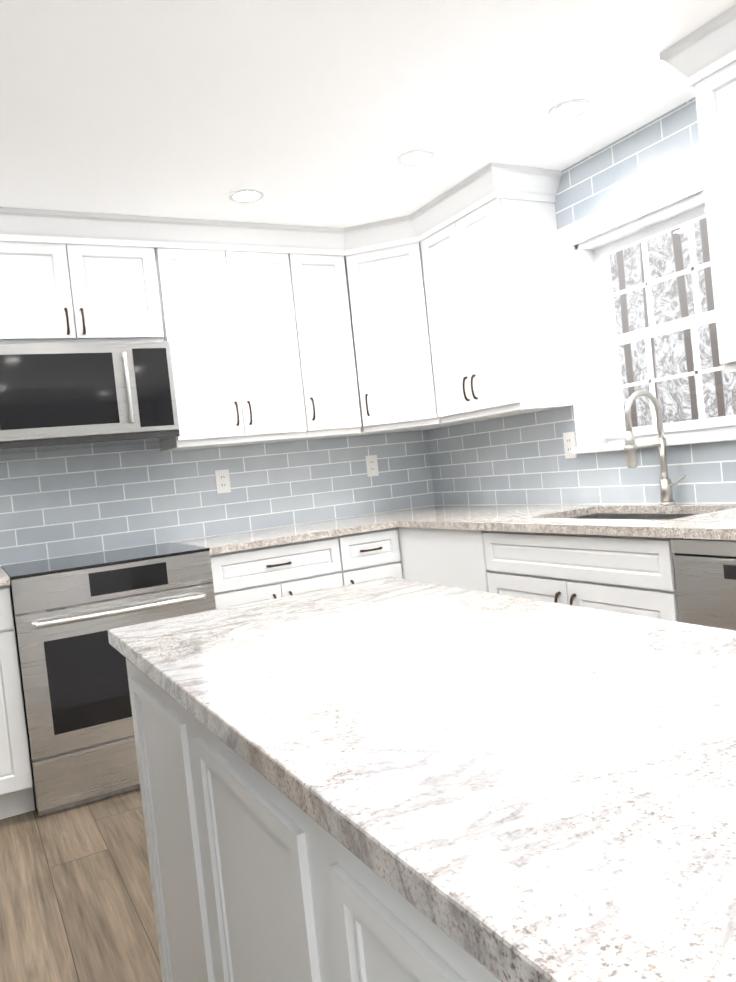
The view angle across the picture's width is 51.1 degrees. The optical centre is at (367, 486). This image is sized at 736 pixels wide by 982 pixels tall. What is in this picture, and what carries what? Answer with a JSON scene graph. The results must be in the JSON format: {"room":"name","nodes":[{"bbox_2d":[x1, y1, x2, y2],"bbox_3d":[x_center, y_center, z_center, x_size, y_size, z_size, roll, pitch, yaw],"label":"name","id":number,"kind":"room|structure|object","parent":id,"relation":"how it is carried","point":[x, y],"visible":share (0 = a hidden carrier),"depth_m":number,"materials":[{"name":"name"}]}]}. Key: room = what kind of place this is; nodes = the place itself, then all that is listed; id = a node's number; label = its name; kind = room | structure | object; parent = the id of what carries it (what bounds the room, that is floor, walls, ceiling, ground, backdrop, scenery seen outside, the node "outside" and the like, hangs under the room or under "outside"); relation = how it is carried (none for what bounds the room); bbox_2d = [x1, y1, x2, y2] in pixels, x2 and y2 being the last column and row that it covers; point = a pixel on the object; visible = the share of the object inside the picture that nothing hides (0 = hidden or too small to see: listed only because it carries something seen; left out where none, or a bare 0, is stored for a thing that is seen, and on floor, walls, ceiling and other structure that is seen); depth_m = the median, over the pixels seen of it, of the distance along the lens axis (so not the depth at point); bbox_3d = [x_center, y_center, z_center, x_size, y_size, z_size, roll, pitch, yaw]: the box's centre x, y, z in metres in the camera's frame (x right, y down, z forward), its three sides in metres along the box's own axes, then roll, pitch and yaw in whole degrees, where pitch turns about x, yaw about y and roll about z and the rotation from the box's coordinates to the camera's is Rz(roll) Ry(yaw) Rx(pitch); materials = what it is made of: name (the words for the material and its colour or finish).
{"room":"kitchen","nodes":[
{"label":"kitchen","id":0,"kind":"room"},
{"bbox_2d":[0,789,161,981],"bbox_3d":[0.506,1.171,0.324,4.520,0.080,7.660,-7,2,-28],"label":"floor","id":1,"kind":"structure","parent":0,"point":[76,900],"depth_m":2.29,"materials":[{"name":"brown wood"}]},
{"bbox_2d":[0,585,34,819],"bbox_3d":[-1.707,0.844,2.998,0.630,0.884,0.654,-7,2,-28],"label":"base cabinet","id":2,"kind":"object","parent":1,"relation":"on","point":[16,790],"visible":0.93,"depth_m":2.87,"materials":[{"name":"white wood"}]},
{"bbox_2d":[0,566,10,586],"bbox_3d":[-1.759,0.390,2.985,0.644,0.030,0.649,-7,2,-28],"label":"countertop","id":3,"kind":"structure","parent":2,"relation":"on","point":[4,579],"depth_m":2.85,"materials":[{"name":"stone"}]},
{"bbox_2d":[1,542,215,816],"bbox_3d":[-1.084,0.755,3.300,0.756,0.916,0.714,-7,2,-28],"label":"range","id":4,"kind":"object","parent":1,"relation":"on","point":[69,612],"visible":0.71,"depth_m":2.97,"materials":[{"name":"silver metal"}]},
{"bbox_2d":[210,527,402,609],"bbox_3d":[-0.358,0.684,3.730,0.927,0.884,0.654,-7,2,-28],"label":"base cabinet","id":5,"kind":"object","parent":1,"relation":"on","point":[243,577],"visible":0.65,"depth_m":3.44,"materials":[{"name":"white wood"}]},
{"bbox_2d":[173,515,392,554],"bbox_3d":[-0.420,0.230,3.711,0.900,0.030,0.649,-7,2,-28],"label":"countertop","id":6,"kind":"structure","parent":5,"relation":"on","point":[219,544],"depth_m":3.57,"materials":[{"name":"stone"}]},
{"bbox_2d":[126,659,500,981],"bbox_3d":[0.159,0.702,1.073,0.634,0.884,1.419,-7,2,-28],"label":"kitchen island","id":7,"kind":"object","parent":1,"relation":"on","point":[255,876],"visible":0.31,"depth_m":0.93,"materials":[{"name":"white wood"}]},
{"bbox_2d":[108,577,735,981],"bbox_3d":[0.111,0.247,1.060,0.660,0.030,1.445,-7,2,-28],"label":"island countertop","id":8,"kind":"structure","parent":7,"relation":"on","point":[508,789],"depth_m":0.71,"materials":[{"name":"stone"}]},
{"bbox_2d":[396,527,486,591],"bbox_3d":[0.471,0.595,3.824,0.627,0.884,1.278,-7,2,-28],"label":"base cabinet","id":9,"kind":"object","parent":1,"relation":"on","point":[451,557],"depth_m":3.36,"materials":[{"name":"white wood"}]},
{"bbox_2d":[370,503,735,540],"bbox_3d":[0.963,0.111,2.777,0.657,0.030,3.609,-7,2,-28],"label":"countertop","id":10,"kind":"structure","parent":9,"relation":"on","point":[713,521],"depth_m":2.92,"materials":[{"name":"stone"}]},
{"bbox_2d":[572,513,698,519],"bbox_3d":[0.979,0.221,2.872,0.406,0.194,0.726,-7,2,-28],"label":"sink bowl","id":11,"kind":"object","parent":10,"relation":"attached to","point":[635,516],"visible":0.02,"depth_m":3.09,"materials":[{"name":"silver metal"}]},
{"bbox_2d":[624,390,685,505],"bbox_3d":[1.086,-0.148,2.916,0.224,0.452,0.133,-7,2,-28],"label":"faucet","id":12,"kind":"object","parent":10,"relation":"on","point":[630,449],"visible":1,"depth_m":2.96,"materials":[{"name":"silver metal"}]},
{"bbox_2d":[481,530,678,621],"bbox_3d":[0.981,0.568,2.849,0.654,0.884,0.924,-7,2,-28],"label":"base cabinet","id":13,"kind":"object","parent":1,"relation":"on","point":[632,575],"visible":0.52,"depth_m":2.61,"materials":[{"name":"white wood"}]},
{"bbox_2d":[670,538,735,630],"bbox_3d":[1.349,0.550,2.177,0.605,0.880,0.600,-7,2,-28],"label":"dishwasher","id":14,"kind":"object","parent":1,"relation":"on","point":[705,575],"visible":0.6,"depth_m":2.19,"materials":[{"name":"grey metal"}]},
{"bbox_2d":[0,0,735,227],"bbox_3d":[0.236,-1.284,0.283,4.520,0.100,7.720,-7,2,-28],"label":"ceiling","id":15,"kind":"structure","parent":0,"point":[323,113],"depth_m":2.48,"materials":[{"name":"white paint"}]},
{"bbox_2d":[228,189,263,202],"bbox_3d":[-0.515,-1.233,3.263,0.150,0.005,0.150,-7,2,-28],"label":"recessed light","id":16,"kind":"object","parent":15,"relation":"in","point":[246,195],"visible":1,"depth_m":3.25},
{"bbox_2d":[397,149,434,165],"bbox_3d":[0.191,-1.301,3.043,0.150,0.005,0.150,-7,2,-28],"label":"recessed light","id":17,"kind":"object","parent":15,"relation":"in","point":[416,157],"visible":1,"depth_m":3.04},
{"bbox_2d":[548,99,591,119],"bbox_3d":[0.721,-1.348,2.750,0.150,0.005,0.150,-7,2,-28],"label":"recessed light","id":18,"kind":"object","parent":15,"relation":"in","point":[569,109],"visible":1,"depth_m":2.74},
{"bbox_2d":[606,255,708,440],"bbox_3d":[2.212,-0.271,1.312,0.200,2.380,7.710,-7,2,-28],"label":"wall","id":19,"kind":"structure","parent":0,"point":[617,379],"depth_m":3.45,"materials":[{"name":"white paint"}]},
{"bbox_2d":[0,4,735,255],"bbox_3d":[-0.228,-1.176,2.155,3.065,0.120,3.645,-7,2,-28],"label":"crown molding","id":20,"kind":"structure","parent":19,"relation":"attached to","point":[706,50],"depth_m":3.38,"materials":[{"name":"white wood"}]},
{"bbox_2d":[420,198,572,422],"bbox_3d":[0.576,-0.791,3.616,0.354,0.910,0.610,-7,2,-28],"label":"upper cabinet","id":21,"kind":"object","parent":19,"relation":"attached to","point":[494,301],"visible":1,"depth_m":3.40,"materials":[{"name":"white wood"}]},
{"bbox_2d":[427,97,735,505],"bbox_3d":[1.211,-0.661,2.855,0.006,1.480,3.754,-7,2,-28],"label":"wall tile","id":22,"kind":"structure","parent":19,"relation":"attached to","point":[520,459],"depth_m":3.32,"materials":[{"name":"tile"}]},
{"bbox_2d":[563,432,576,458],"bbox_3d":[0.914,-0.190,3.491,0.007,0.118,0.072,-7,2,-28],"label":"electrical outlet","id":23,"kind":"object","parent":22,"relation":"attached to","point":[569,440],"visible":0.98,"depth_m":3.49,"materials":[{"name":"white plastic"}]},
{"bbox_2d":[556,165,735,453],"bbox_3d":[1.170,-0.659,3.038,0.185,0.985,0.975,-7,2,-28],"label":"window","id":24,"kind":"structure","parent":19,"relation":"in","point":[587,246],"depth_m":3.21,"materials":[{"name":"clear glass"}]},
{"bbox_2d":[694,61,735,372],"bbox_3d":[1.352,-0.833,2.177,0.354,0.910,0.692,-7,2,-28],"label":"upper cabinet","id":25,"kind":"object","parent":19,"relation":"attached to","point":[715,94],"visible":0.93,"depth_m":2.36,"materials":[{"name":"white wood"}]},
{"bbox_3d":[-1.775,0.087,3.449,5.320,2.380,0.150,-7,2,-28],"label":"wall","id":26,"kind":"structure","parent":0,"visible":0},
{"bbox_2d":[0,241,163,343],"bbox_3d":[-1.335,-0.823,3.418,0.756,0.440,0.354,-7,2,-28],"label":"upper cabinet","id":27,"kind":"object","parent":26,"relation":"attached to","point":[61,293],"visible":0.96,"depth_m":3.30,"materials":[{"name":"white wood"}]},
{"bbox_2d":[0,341,179,454],"bbox_3d":[-1.270,-0.392,3.392,0.752,0.421,0.439,-7,2,-28],"label":"microwave","id":28,"kind":"object","parent":27,"relation":"attached to","point":[65,396],"visible":1,"depth_m":3.24,"materials":[{"name":"silver metal"}]},
{"bbox_2d":[0,430,434,565],"bbox_3d":[-0.995,-0.456,3.796,3.015,1.480,0.006,-7,2,-28],"label":"wall tile","id":29,"kind":"structure","parent":26,"relation":"attached to","point":[60,503],"depth_m":3.83,"materials":[{"name":"tile"}]},
{"bbox_2d":[215,469,230,493],"bbox_3d":[-0.737,-0.029,3.915,0.072,0.118,0.007,-7,2,-28],"label":"electrical outlet","id":30,"kind":"object","parent":29,"relation":"attached to","point":[222,481],"visible":1,"depth_m":3.91,"materials":[{"name":"white plastic"}]},
{"bbox_2d":[365,455,378,476],"bbox_3d":[0.024,-0.119,4.327,0.072,0.118,0.007,-7,2,-28],"label":"electrical outlet","id":31,"kind":"object","parent":29,"relation":"attached to","point":[372,465],"visible":1,"depth_m":4.33,"materials":[{"name":"white plastic"}]},
{"bbox_2d":[154,248,306,451],"bbox_3d":[-0.695,-0.663,3.759,0.646,0.910,0.354,-7,2,-28],"label":"upper cabinet","id":32,"kind":"object","parent":26,"relation":"attached to","point":[229,326],"visible":0.98,"depth_m":3.62,"materials":[{"name":"white wood"}]},
{"bbox_2d":[285,254,361,441],"bbox_3d":[-0.277,-0.712,3.985,0.306,0.910,0.354,-7,2,-28],"label":"upper cabinet","id":33,"kind":"object","parent":26,"relation":"attached to","point":[325,344],"visible":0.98,"depth_m":3.86,"materials":[{"name":"white wood"}]},
{"bbox_2d":[341,242,489,436],"bbox_3d":[0.180,-0.763,4.093,0.601,0.910,0.601,-7,2,-28],"label":"upper cabinet","id":34,"kind":"object","parent":26,"relation":"attached to","point":[391,338],"visible":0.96,"depth_m":3.88,"materials":[{"name":"white wood"}]},
{"label":"outside","id":35,"kind":"structure","parent":0,"visible":0},
{"bbox_2d":[609,217,735,426],"bbox_3d":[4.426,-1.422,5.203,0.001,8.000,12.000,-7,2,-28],"label":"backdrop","id":36,"kind":"structure","parent":35,"point":[676,243],"depth_m":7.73,"materials":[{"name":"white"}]}
]}

